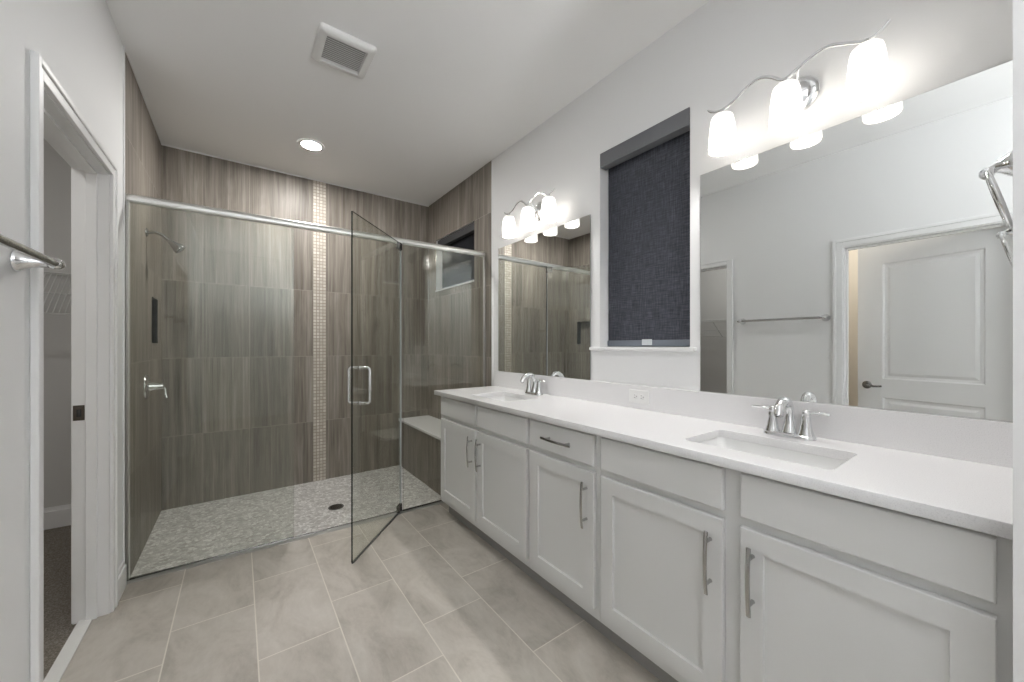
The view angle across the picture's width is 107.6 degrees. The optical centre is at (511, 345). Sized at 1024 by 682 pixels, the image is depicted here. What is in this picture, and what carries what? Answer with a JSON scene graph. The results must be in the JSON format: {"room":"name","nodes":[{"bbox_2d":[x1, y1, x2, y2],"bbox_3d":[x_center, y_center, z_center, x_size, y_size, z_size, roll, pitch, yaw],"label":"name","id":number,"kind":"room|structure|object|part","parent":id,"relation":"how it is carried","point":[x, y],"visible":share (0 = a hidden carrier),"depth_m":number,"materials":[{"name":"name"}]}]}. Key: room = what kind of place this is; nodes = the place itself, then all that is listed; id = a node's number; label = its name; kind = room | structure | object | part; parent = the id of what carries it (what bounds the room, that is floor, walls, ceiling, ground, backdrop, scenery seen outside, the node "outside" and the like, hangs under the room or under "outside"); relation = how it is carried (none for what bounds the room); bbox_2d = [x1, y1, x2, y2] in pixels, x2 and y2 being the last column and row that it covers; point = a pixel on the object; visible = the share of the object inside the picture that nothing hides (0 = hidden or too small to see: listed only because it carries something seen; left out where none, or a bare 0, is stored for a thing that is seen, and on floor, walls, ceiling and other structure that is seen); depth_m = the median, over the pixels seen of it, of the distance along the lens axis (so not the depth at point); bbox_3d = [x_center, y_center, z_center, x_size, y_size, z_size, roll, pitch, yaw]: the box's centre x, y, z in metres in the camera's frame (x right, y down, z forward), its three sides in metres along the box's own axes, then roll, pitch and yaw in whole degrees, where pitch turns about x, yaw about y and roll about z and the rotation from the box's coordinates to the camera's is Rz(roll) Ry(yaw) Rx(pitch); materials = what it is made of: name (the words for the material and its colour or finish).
{"room":"bathroom","nodes":[
{"label":"bathroom","id":0,"kind":"room"},
{"bbox_2d":[44,525,75,678],"bbox_3d":[-2.664,1.290,1.301,1.625,0.116,2.640,0,0,-36],"label":"floor","id":1,"kind":"structure","parent":0,"point":[58,627],"depth_m":1.87,"materials":[{"name":"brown carpet"}]},
{"bbox_2d":[0,0,160,681],"bbox_3d":[-0.932,-0.077,0.370,0.115,2.909,6.295,0,0,-36],"label":"wall","id":2,"kind":"structure","parent":0,"point":[79,41],"depth_m":1.33,"materials":[{"name":"white paint"}]},
{"bbox_2d":[0,234,65,271],"bbox_3d":[-1.097,-0.224,0.765,0.087,0.058,0.677,0,0,-36],"label":"towel bar","id":3,"kind":"object","parent":2,"relation":"attached to","point":[21,257],"visible":1,"depth_m":0.97,"materials":[{"name":"silver metal"}]},
{"bbox_3d":[-1.279,-0.224,1.016,0.087,0.058,0.058,0,0,-36],"label":"post","id":4,"kind":"part","parent":3,"relation":"part of","materials":[{"name":"silver metal"}]},
{"bbox_2d":[44,619,92,681],"bbox_3d":[-1.681,1.226,1.367,0.047,0.011,0.761,0,0,-36],"label":"trim","id":5,"kind":"structure","parent":2,"relation":"attached to","point":[62,661],"depth_m":1.49,"materials":[{"name":"white stone"}]},
{"bbox_2d":[30,50,117,681],"bbox_3d":[-1.663,0.195,1.380,0.139,2.066,0.869,0,0,-36],"label":"door frame","id":6,"kind":"structure","parent":2,"relation":"in","point":[94,190],"depth_m":1.66,"materials":[{"name":"white paint"}]},
{"bbox_3d":[-1.917,0.299,1.657,0.035,0.067,0.004,0,0,-36],"label":"strike plate","id":7,"kind":"part","parent":6,"relation":"part of","materials":[{"name":"brown metal"}]},
{"bbox_2d":[118,560,126,601],"bbox_3d":[-1.928,1.163,1.843,0.015,0.130,0.181,0,0,-36],"label":"baseboard","id":8,"kind":"structure","parent":2,"relation":"attached to","point":[122,570],"depth_m":1.85,"materials":[{"name":"white paint"}]},
{"bbox_2d":[123,46,124,559],"bbox_3d":[-1.991,-0.152,1.921,0.006,2.759,0.020,0,0,-36],"label":"trim","id":9,"kind":"structure","parent":2,"relation":"attached to","point":[123,46],"depth_m":1.91,"materials":[{"name":"white paint"}]},
{"bbox_2d":[125,48,161,144],"bbox_3d":[-2.329,-1.528,2.388,0.007,0.008,1.134,0,0,-36],"label":"trim","id":10,"kind":"structure","parent":2,"relation":"attached to","point":[125,48],"depth_m":2.27,"materials":[{"name":"white paint"}]},
{"bbox_2d":[144,374,167,398],"bbox_3d":[-2.284,0.265,2.413,0.104,0.160,0.156,0,0,-36],"label":"shower valve","id":11,"kind":"object","parent":2,"relation":"attached to","point":[149,386],"visible":1,"depth_m":2.38,"materials":[{"name":"silver metal"}]},
{"bbox_2d":[145,228,184,252],"bbox_3d":[-2.250,-0.677,2.438,0.189,0.142,0.072,0,0,-36],"label":"showerhead","id":12,"kind":"object","parent":2,"relation":"attached to","point":[177,247],"visible":1,"depth_m":2.44,"materials":[{"name":"silver metal"}]},
{"bbox_3d":[-2.279,-0.706,2.417,0.110,0.057,0.018,0,0,-36],"label":"arm","id":13,"kind":"part","parent":12,"relation":"part of","materials":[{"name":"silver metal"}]},
{"bbox_2d":[44,139,428,510],"bbox_3d":[-2.511,-0.077,3.030,3.909,2.909,0.135,0,0,-36],"label":"wall","id":14,"kind":"structure","parent":0,"point":[237,301],"depth_m":3.21,"materials":[{"name":"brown tile"}]},
{"bbox_2d":[44,504,70,529],"bbox_3d":[-3.356,1.158,2.320,1.507,0.140,0.019,0,0,-36],"label":"baseboard","id":15,"kind":"structure","parent":14,"relation":"attached to","point":[57,516],"depth_m":2.52,"materials":[{"name":"white paint"}]},
{"bbox_2d":[44,271,70,314],"bbox_3d":[-3.281,-0.344,2.207,1.485,0.300,0.281,0,0,-36],"label":"wire shelf","id":16,"kind":"object","parent":14,"relation":"attached to","point":[45,272],"visible":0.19,"depth_m":2.45,"materials":[{"name":"white metal"}]},
{"bbox_2d":[162,144,428,206],"bbox_3d":[-1.792,-1.528,3.486,2.165,0.008,0.007,0,0,-36],"label":"trim","id":17,"kind":"structure","parent":14,"relation":"attached to","point":[162,144],"depth_m":3.31,"materials":[{"name":"white paint"}]},
{"bbox_2d":[313,180,325,481],"bbox_3d":[-1.792,-0.137,3.488,0.109,2.789,0.004,0,0,-36],"label":"trim","id":18,"kind":"structure","parent":14,"relation":"attached to","point":[319,188],"depth_m":3.48,"materials":[{"name":"beige tile"}]},
{"bbox_2d":[60,465,661,681],"bbox_3d":[0.038,1.303,1.015,2.321,0.150,6.195,0,0,-36],"label":"floor","id":19,"kind":"structure","parent":0,"point":[429,599],"depth_m":1.76,"materials":[{"name":"beige tile"}]},
{"bbox_2d":[127,501,443,583],"bbox_3d":[-1.243,1.242,2.453,1.838,0.032,0.042,0,0,-34],"label":"trim","id":20,"kind":"structure","parent":19,"relation":"on","point":[440,502],"depth_m":2.28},
{"bbox_2d":[126,193,485,580],"bbox_3d":[-0.983,0.232,2.376,2.164,2.052,0.562,0,0,-36],"label":"shower enclosure","id":21,"kind":"object","parent":19,"relation":"on","point":[130,198],"visible":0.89,"depth_m":2.16,"materials":[{"name":"glass"}]},
{"bbox_3d":[-1.700,0.233,2.173,0.755,1.981,0.009,0,0,-36],"label":"fixed panel","id":22,"kind":"part","parent":21,"relation":"part of","materials":[{"name":"clear glass"}]},
{"bbox_3d":[-1.123,-0.771,2.568,2.164,0.046,0.025,0,0,-34],"label":"header rail","id":23,"kind":"part","parent":21,"relation":"part of","materials":[{"name":"metal"}]},
{"bbox_3d":[-0.887,0.232,2.175,0.145,0.229,0.024,0,0,6],"label":"handle","id":24,"kind":"part","parent":21,"relation":"part of","materials":[{"name":"silver metal"}]},
{"bbox_3d":[-0.860,0.232,2.430,0.009,1.968,0.673,0,0,6],"label":"door","id":25,"kind":"part","parent":21,"relation":"part of","materials":[{"name":"clear glass"}]},
{"bbox_2d":[328,504,343,509],"bbox_3d":[-1.368,1.256,2.913,0.112,0.003,0.112,0,0,-36],"label":"floor drain","id":26,"kind":"object","parent":19,"relation":"on","point":[335,506],"visible":1,"depth_m":2.91,"materials":[{"name":"metal"}]},
{"bbox_2d":[399,415,440,495],"bbox_3d":[-0.724,1.013,3.572,0.336,0.490,1.122,0,0,-36],"label":"shower bench","id":27,"kind":"object","parent":19,"relation":"on","point":[421,435],"visible":0.52,"depth_m":3.48,"materials":[{"name":"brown tile"}]},
{"bbox_3d":[-0.724,0.779,3.572,0.336,0.023,1.122,0,0,-36],"label":"seat","id":28,"kind":"part","parent":27,"relation":"part of","materials":[{"name":"white stone"}]},
{"bbox_2d":[441,396,539,583],"bbox_3d":[-0.030,0.793,2.431,0.560,0.870,1.034,0,0,-36],"label":"vanity cabinet","id":29,"kind":"object","parent":19,"relation":"on","point":[485,452],"visible":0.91,"depth_m":2.17,"materials":[{"name":"white paint"}]},
{"bbox_3d":[-0.361,0.431,2.491,0.019,0.127,0.480,0,0,-36],"label":"drawer","id":30,"kind":"part","parent":29,"relation":"part of","materials":[{"name":"white paint"}]},
{"bbox_3d":[-0.361,0.800,2.491,0.019,0.556,0.480,0,0,-36],"label":"door","id":31,"kind":"part","parent":29,"relation":"part of","materials":[{"name":"white paint"}]},
{"bbox_3d":[-0.264,0.656,2.309,0.038,0.191,0.013,0,0,-36],"label":"handle","id":32,"kind":"part","parent":29,"relation":"part of","materials":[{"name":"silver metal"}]},
{"bbox_3d":[-0.205,0.656,2.228,0.038,0.191,0.013,0,0,-36],"label":"handle","id":33,"kind":"part","parent":29,"relation":"part of","materials":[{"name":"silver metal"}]},
{"bbox_3d":[-0.063,0.431,2.081,0.019,0.127,0.478,0,0,-36],"label":"drawer","id":34,"kind":"part","parent":29,"relation":"part of","materials":[{"name":"white paint"}]},
{"bbox_3d":[-0.063,0.800,2.081,0.019,0.556,0.478,0,0,-36],"label":"door","id":35,"kind":"part","parent":29,"relation":"part of","materials":[{"name":"white paint"}]},
{"bbox_2d":[434,371,1012,539],"bbox_3d":[0.396,0.283,1.865,0.544,0.150,2.523,0,0,-36],"label":"countertop","id":36,"kind":"structure","parent":29,"relation":"on","point":[952,470],"depth_m":1.19,"materials":[{"name":"white stone"}]},
{"bbox_2d":[486,396,523,401],"bbox_3d":[-0.048,0.423,2.421,0.330,0.130,0.470,0,0,-36],"label":"sink","id":37,"kind":"object","parent":36,"relation":"in","point":[501,398],"visible":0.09,"depth_m":2.62,"materials":[{"name":"white ceramic"}]},
{"bbox_2d":[520,372,545,395],"bbox_3d":[0.145,0.254,2.513,0.181,0.147,0.170,0,0,11],"label":"faucet","id":38,"kind":"object","parent":36,"relation":"on","point":[535,389],"visible":1,"depth_m":2.49,"materials":[{"name":"silver metal"}]},
{"bbox_3d":[0.113,0.249,2.490,0.141,0.138,0.047,0,0,-36],"label":"spout","id":39,"kind":"part","parent":38,"relation":"part of","materials":[{"name":"silver metal"}]},
{"bbox_3d":[0.117,0.272,2.556,0.049,0.092,0.049,0,0,-36],"label":"handle","id":40,"kind":"part","parent":38,"relation":"part of","materials":[{"name":"silver metal"}]},
{"bbox_3d":[0.177,0.272,2.474,0.049,0.092,0.049,0,0,-36],"label":"handle","id":41,"kind":"part","parent":38,"relation":"part of","materials":[{"name":"silver metal"}]},
{"bbox_2d":[629,389,648,404],"bbox_3d":[0.654,0.264,1.930,0.008,0.069,0.119,0,0,-36],"label":"outlet","id":42,"kind":"object","parent":36,"relation":"attached to","point":[635,396],"visible":1,"depth_m":1.93,"materials":[{"name":"white plastic"}]},
{"bbox_2d":[700,437,845,469],"bbox_3d":[0.825,0.423,1.223,0.330,0.130,0.470,0,0,-36],"label":"sink","id":43,"kind":"object","parent":36,"relation":"in","point":[817,461],"visible":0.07,"depth_m":1.31,"materials":[{"name":"white ceramic"}]},
{"bbox_2d":[752,396,830,440],"bbox_3d":[0.995,0.254,1.347,0.170,0.147,0.181,0,0,7],"label":"faucet","id":44,"kind":"object","parent":36,"relation":"on","point":[789,428],"visible":1,"depth_m":1.33,"materials":[{"name":"silver metal"}]},
{"bbox_3d":[0.945,0.233,1.417,0.018,0.012,0.063,0,0,-36],"label":"lever","id":45,"kind":"part","parent":44,"relation":"part of","materials":[{"name":"silver metal"}]},
{"bbox_3d":[0.967,0.272,1.390,0.049,0.092,0.049,0,0,-36],"label":"handle","id":46,"kind":"part","parent":44,"relation":"part of","materials":[{"name":"silver metal"}]},
{"bbox_3d":[0.962,0.249,1.323,0.141,0.138,0.047,0,0,-36],"label":"spout","id":47,"kind":"part","parent":44,"relation":"part of","materials":[{"name":"silver metal"}]},
{"bbox_3d":[1.027,0.272,1.307,0.049,0.092,0.049,0,0,-36],"label":"handle","id":48,"kind":"part","parent":44,"relation":"part of","materials":[{"name":"silver metal"}]},
{"bbox_3d":[1.046,0.233,1.278,0.018,0.012,0.063,0,0,-36],"label":"lever","id":49,"kind":"part","parent":44,"relation":"part of","materials":[{"name":"silver metal"}]},
{"bbox_2d":[530,419,609,639],"bbox_3d":[0.406,0.793,1.832,0.560,0.870,0.446,0,0,-36],"label":"vanity cabinet","id":50,"kind":"object","parent":19,"relation":"on","point":[564,462],"visible":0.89,"depth_m":1.66,"materials":[{"name":"white paint"}]},
{"bbox_3d":[0.196,0.431,1.677,0.038,0.013,0.191,0,0,-36],"label":"handle","id":51,"kind":"part","parent":50,"relation":"part of","materials":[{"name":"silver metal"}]},
{"bbox_3d":[0.217,0.431,1.697,0.019,0.127,0.411,0,0,-36],"label":"drawer","id":52,"kind":"part","parent":50,"relation":"part of","materials":[{"name":"white paint"}]},
{"bbox_3d":[0.217,0.800,1.697,0.019,0.556,0.411,0,0,-36],"label":"door","id":53,"kind":"part","parent":50,"relation":"part of","materials":[{"name":"white paint"}]},
{"bbox_3d":[0.294,0.656,1.543,0.038,0.191,0.013,0,0,-36],"label":"handle","id":54,"kind":"part","parent":50,"relation":"part of","materials":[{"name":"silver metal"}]},
{"bbox_2d":[600,436,1012,681],"bbox_3d":[0.834,0.793,1.245,0.560,0.870,1.003,0,0,-36],"label":"vanity cabinet","id":55,"kind":"object","parent":19,"relation":"on","point":[709,572],"visible":0.91,"depth_m":1.00,"materials":[{"name":"white paint"}]},
{"bbox_3d":[0.498,0.431,1.311,0.019,0.127,0.465,0,0,-36],"label":"drawer","id":56,"kind":"part","parent":55,"relation":"part of","materials":[{"name":"white paint"}]},
{"bbox_3d":[0.498,0.800,1.311,0.019,0.556,0.465,0,0,-36],"label":"door","id":57,"kind":"part","parent":55,"relation":"part of","materials":[{"name":"white paint"}]},
{"bbox_3d":[0.591,0.656,1.135,0.038,0.191,0.013,0,0,-36],"label":"handle","id":58,"kind":"part","parent":55,"relation":"part of","materials":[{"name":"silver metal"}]},
{"bbox_3d":[0.660,0.656,1.040,0.038,0.191,0.013,0,0,-36],"label":"handle","id":59,"kind":"part","parent":55,"relation":"part of","materials":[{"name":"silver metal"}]},
{"bbox_3d":[0.797,0.800,0.901,0.019,0.556,0.452,0,0,-36],"label":"door","id":60,"kind":"part","parent":55,"relation":"part of","materials":[{"name":"white paint"}]},
{"bbox_3d":[0.797,0.431,0.901,0.019,0.127,0.452,0,0,-36],"label":"drawer","id":61,"kind":"part","parent":55,"relation":"part of","materials":[{"name":"white paint"}]},
{"bbox_2d":[105,0,709,205],"bbox_3d":[-0.800,-1.581,0.716,4.149,0.100,6.900,0,0,-36],"label":"ceiling","id":62,"kind":"structure","parent":0,"point":[448,87],"depth_m":2.12,"materials":[{"name":"white paint"}]},
{"bbox_2d":[297,138,324,151],"bbox_3d":[-1.535,-1.527,2.862,0.186,0.007,0.186,0,0,-36],"label":"recessed light","id":63,"kind":"object","parent":62,"relation":"in","point":[308,144],"visible":1,"depth_m":2.86,"materials":[{"name":"white paint"}]},
{"bbox_2d":[312,22,376,78],"bbox_3d":[-0.878,-1.518,1.955,0.266,0.026,0.270,0,0,-36],"label":"ceiling vent","id":64,"kind":"object","parent":62,"relation":"in","point":[334,48],"visible":1,"depth_m":1.94,"materials":[{"name":"white plastic"}]},
{"bbox_2d":[429,0,1012,421],"bbox_3d":[0.930,-0.077,1.726,0.162,2.909,6.295,0,0,-36],"label":"wall","id":65,"kind":"structure","parent":0,"point":[702,63],"depth_m":1.75,"materials":[{"name":"white paint"}]},
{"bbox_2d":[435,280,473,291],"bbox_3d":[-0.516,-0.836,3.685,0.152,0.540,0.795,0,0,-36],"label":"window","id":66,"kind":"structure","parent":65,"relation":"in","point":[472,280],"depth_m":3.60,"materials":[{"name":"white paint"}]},
{"bbox_2d":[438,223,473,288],"bbox_3d":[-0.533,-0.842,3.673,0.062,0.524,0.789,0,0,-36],"label":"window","id":67,"kind":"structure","parent":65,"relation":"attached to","point":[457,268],"depth_m":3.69,"materials":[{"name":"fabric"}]},
{"bbox_2d":[491,159,492,385],"bbox_3d":[-0.162,-0.152,3.088,0.006,2.759,0.018,0,0,-36],"label":"trim","id":68,"kind":"structure","parent":65,"relation":"attached to","point":[492,159],"depth_m":3.08,"materials":[{"name":"white paint"}]},
{"bbox_2d":[502,188,556,238],"bbox_3d":[0.127,-0.898,2.558,0.158,0.221,0.546,0,0,-36],"label":"vanity light","id":69,"kind":"object","parent":65,"relation":"attached to","point":[544,211],"visible":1,"depth_m":2.50,"materials":[{"name":"white glass"}]},
{"bbox_3d":[-0.022,-0.861,2.713,0.100,0.145,0.100,0,0,-36],"label":"lamp shade","id":70,"kind":"part","parent":69,"relation":"part of","materials":[{"name":"white glass"}]},
{"bbox_3d":[0.106,-0.861,2.537,0.100,0.145,0.100,0,0,-36],"label":"lamp shade","id":71,"kind":"part","parent":69,"relation":"part of","materials":[{"name":"white glass"}]},
{"bbox_3d":[0.103,-0.977,2.541,0.010,0.064,0.546,0,0,-36],"label":"wave rod","id":72,"kind":"part","parent":69,"relation":"part of","materials":[{"name":"silver metal"}]},
{"bbox_3d":[0.185,-0.929,2.587,0.032,0.132,0.132,0,0,-36],"label":"wall plate","id":73,"kind":"part","parent":69,"relation":"part of","materials":[{"name":"silver metal"}]},
{"bbox_3d":[0.233,-0.861,2.364,0.100,0.145,0.100,0,0,-36],"label":"lamp shade","id":74,"kind":"part","parent":69,"relation":"part of","materials":[{"name":"white glass"}]},
{"bbox_2d":[498,214,590,379],"bbox_3d":[0.179,-0.285,2.616,0.006,0.984,0.974,0,0,-36],"label":"mirror","id":75,"kind":"object","parent":65,"relation":"attached to","point":[544,278],"visible":1,"depth_m":2.52,"materials":[{"name":"silver mirror"}]},
{"bbox_2d":[589,346,696,350],"bbox_3d":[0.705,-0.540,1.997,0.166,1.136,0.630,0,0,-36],"label":"window sill","id":76,"kind":"structure","parent":65,"relation":"in","point":[621,348],"depth_m":1.92,"materials":[{"name":"white paint"}]},
{"bbox_3d":[0.764,-0.549,2.023,0.040,1.118,0.536,0,0,-36],"label":"frame","id":77,"kind":"part","parent":76,"relation":"part of","materials":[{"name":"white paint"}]},
{"bbox_2d":[600,107,689,346],"bbox_3d":[0.697,-0.550,1.974,0.080,1.112,0.532,0,0,-36],"label":"roller shade","id":78,"kind":"object","parent":65,"relation":"attached to","point":[649,171],"visible":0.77,"depth_m":1.97,"materials":[{"name":"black fabric"}]},
{"bbox_3d":[0.722,-0.011,1.995,0.014,0.034,0.528,0,0,-36],"label":"rail","id":79,"kind":"part","parent":78,"relation":"part of","materials":[{"name":"grey metal"}]},
{"bbox_2d":[494,371,1012,467],"bbox_3d":[0.607,0.268,2.018,0.020,0.120,2.519,0,0,-36],"label":"backsplash","id":80,"kind":"structure","parent":65,"relation":"attached to","point":[984,441],"depth_m":1.29,"materials":[{"name":"white stone"}]},
{"bbox_2d":[707,19,890,156],"bbox_3d":[1.000,-0.898,1.361,0.158,0.221,0.546,0,0,-36],"label":"vanity light","id":81,"kind":"object","parent":65,"relation":"attached to","point":[868,71],"visible":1,"depth_m":1.30,"materials":[{"name":"white glass"}]},
{"bbox_3d":[0.851,-0.861,1.516,0.100,0.145,0.100,0,0,-36],"label":"lamp shade","id":82,"kind":"part","parent":81,"relation":"part of","materials":[{"name":"white glass"}]},
{"bbox_3d":[0.979,-0.861,1.339,0.100,0.145,0.100,0,0,-36],"label":"lamp shade","id":83,"kind":"part","parent":81,"relation":"part of","materials":[{"name":"white glass"}]},
{"bbox_3d":[1.021,-0.947,1.351,0.088,0.047,0.052,0,0,-36],"label":"arm","id":84,"kind":"part","parent":81,"relation":"part of","materials":[{"name":"silver metal"}]},
{"bbox_3d":[0.976,-0.977,1.343,0.010,0.064,0.546,0,0,-36],"label":"wave rod","id":85,"kind":"part","parent":81,"relation":"part of","materials":[{"name":"silver metal"}]},
{"bbox_3d":[1.058,-0.929,1.389,0.032,0.132,0.132,0,0,-36],"label":"wall plate","id":86,"kind":"part","parent":81,"relation":"part of","materials":[{"name":"silver metal"}]},
{"bbox_3d":[1.105,-0.846,1.166,0.055,0.088,0.055,0,0,-36],"label":"bulb","id":87,"kind":"part","parent":81,"relation":"part of","materials":[{"name":"white glass"}]},
{"bbox_3d":[1.105,-0.861,1.166,0.100,0.145,0.100,0,0,-36],"label":"lamp shade","id":88,"kind":"part","parent":81,"relation":"part of","materials":[{"name":"white glass"}]},
{"bbox_2d":[700,60,1012,421],"bbox_3d":[1.103,-0.281,1.349,0.006,0.974,0.850,0,0,-36],"label":"mirror","id":89,"kind":"object","parent":65,"relation":"attached to","point":[866,260],"visible":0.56,"depth_m":1.23,"materials":[{"name":"silver mirror"}]},
{"bbox_2d":[1013,0,1023,681],"bbox_3d":[1.804,-0.142,-0.100,0.599,2.779,2.314,0,0,-36],"label":"wall","id":90,"kind":"structure","parent":0,"point":[1018,5],"depth_m":0.65,"materials":[{"name":"white paint"}]},
{"bbox_2d":[978,151,1012,227],"bbox_3d":[1.028,-0.325,0.796,0.131,0.158,0.047,0,0,-36],"label":"towel ring","id":91,"kind":"object","parent":90,"relation":"attached to","point":[1004,165],"visible":1,"depth_m":0.77,"materials":[{"name":"silver metal"}]},
{"bbox_3d":[1.029,-0.378,0.796,0.051,0.051,0.047,0,0,-36],"label":"post","id":92,"kind":"part","parent":91,"relation":"part of","materials":[{"name":"silver metal"}]}
]}

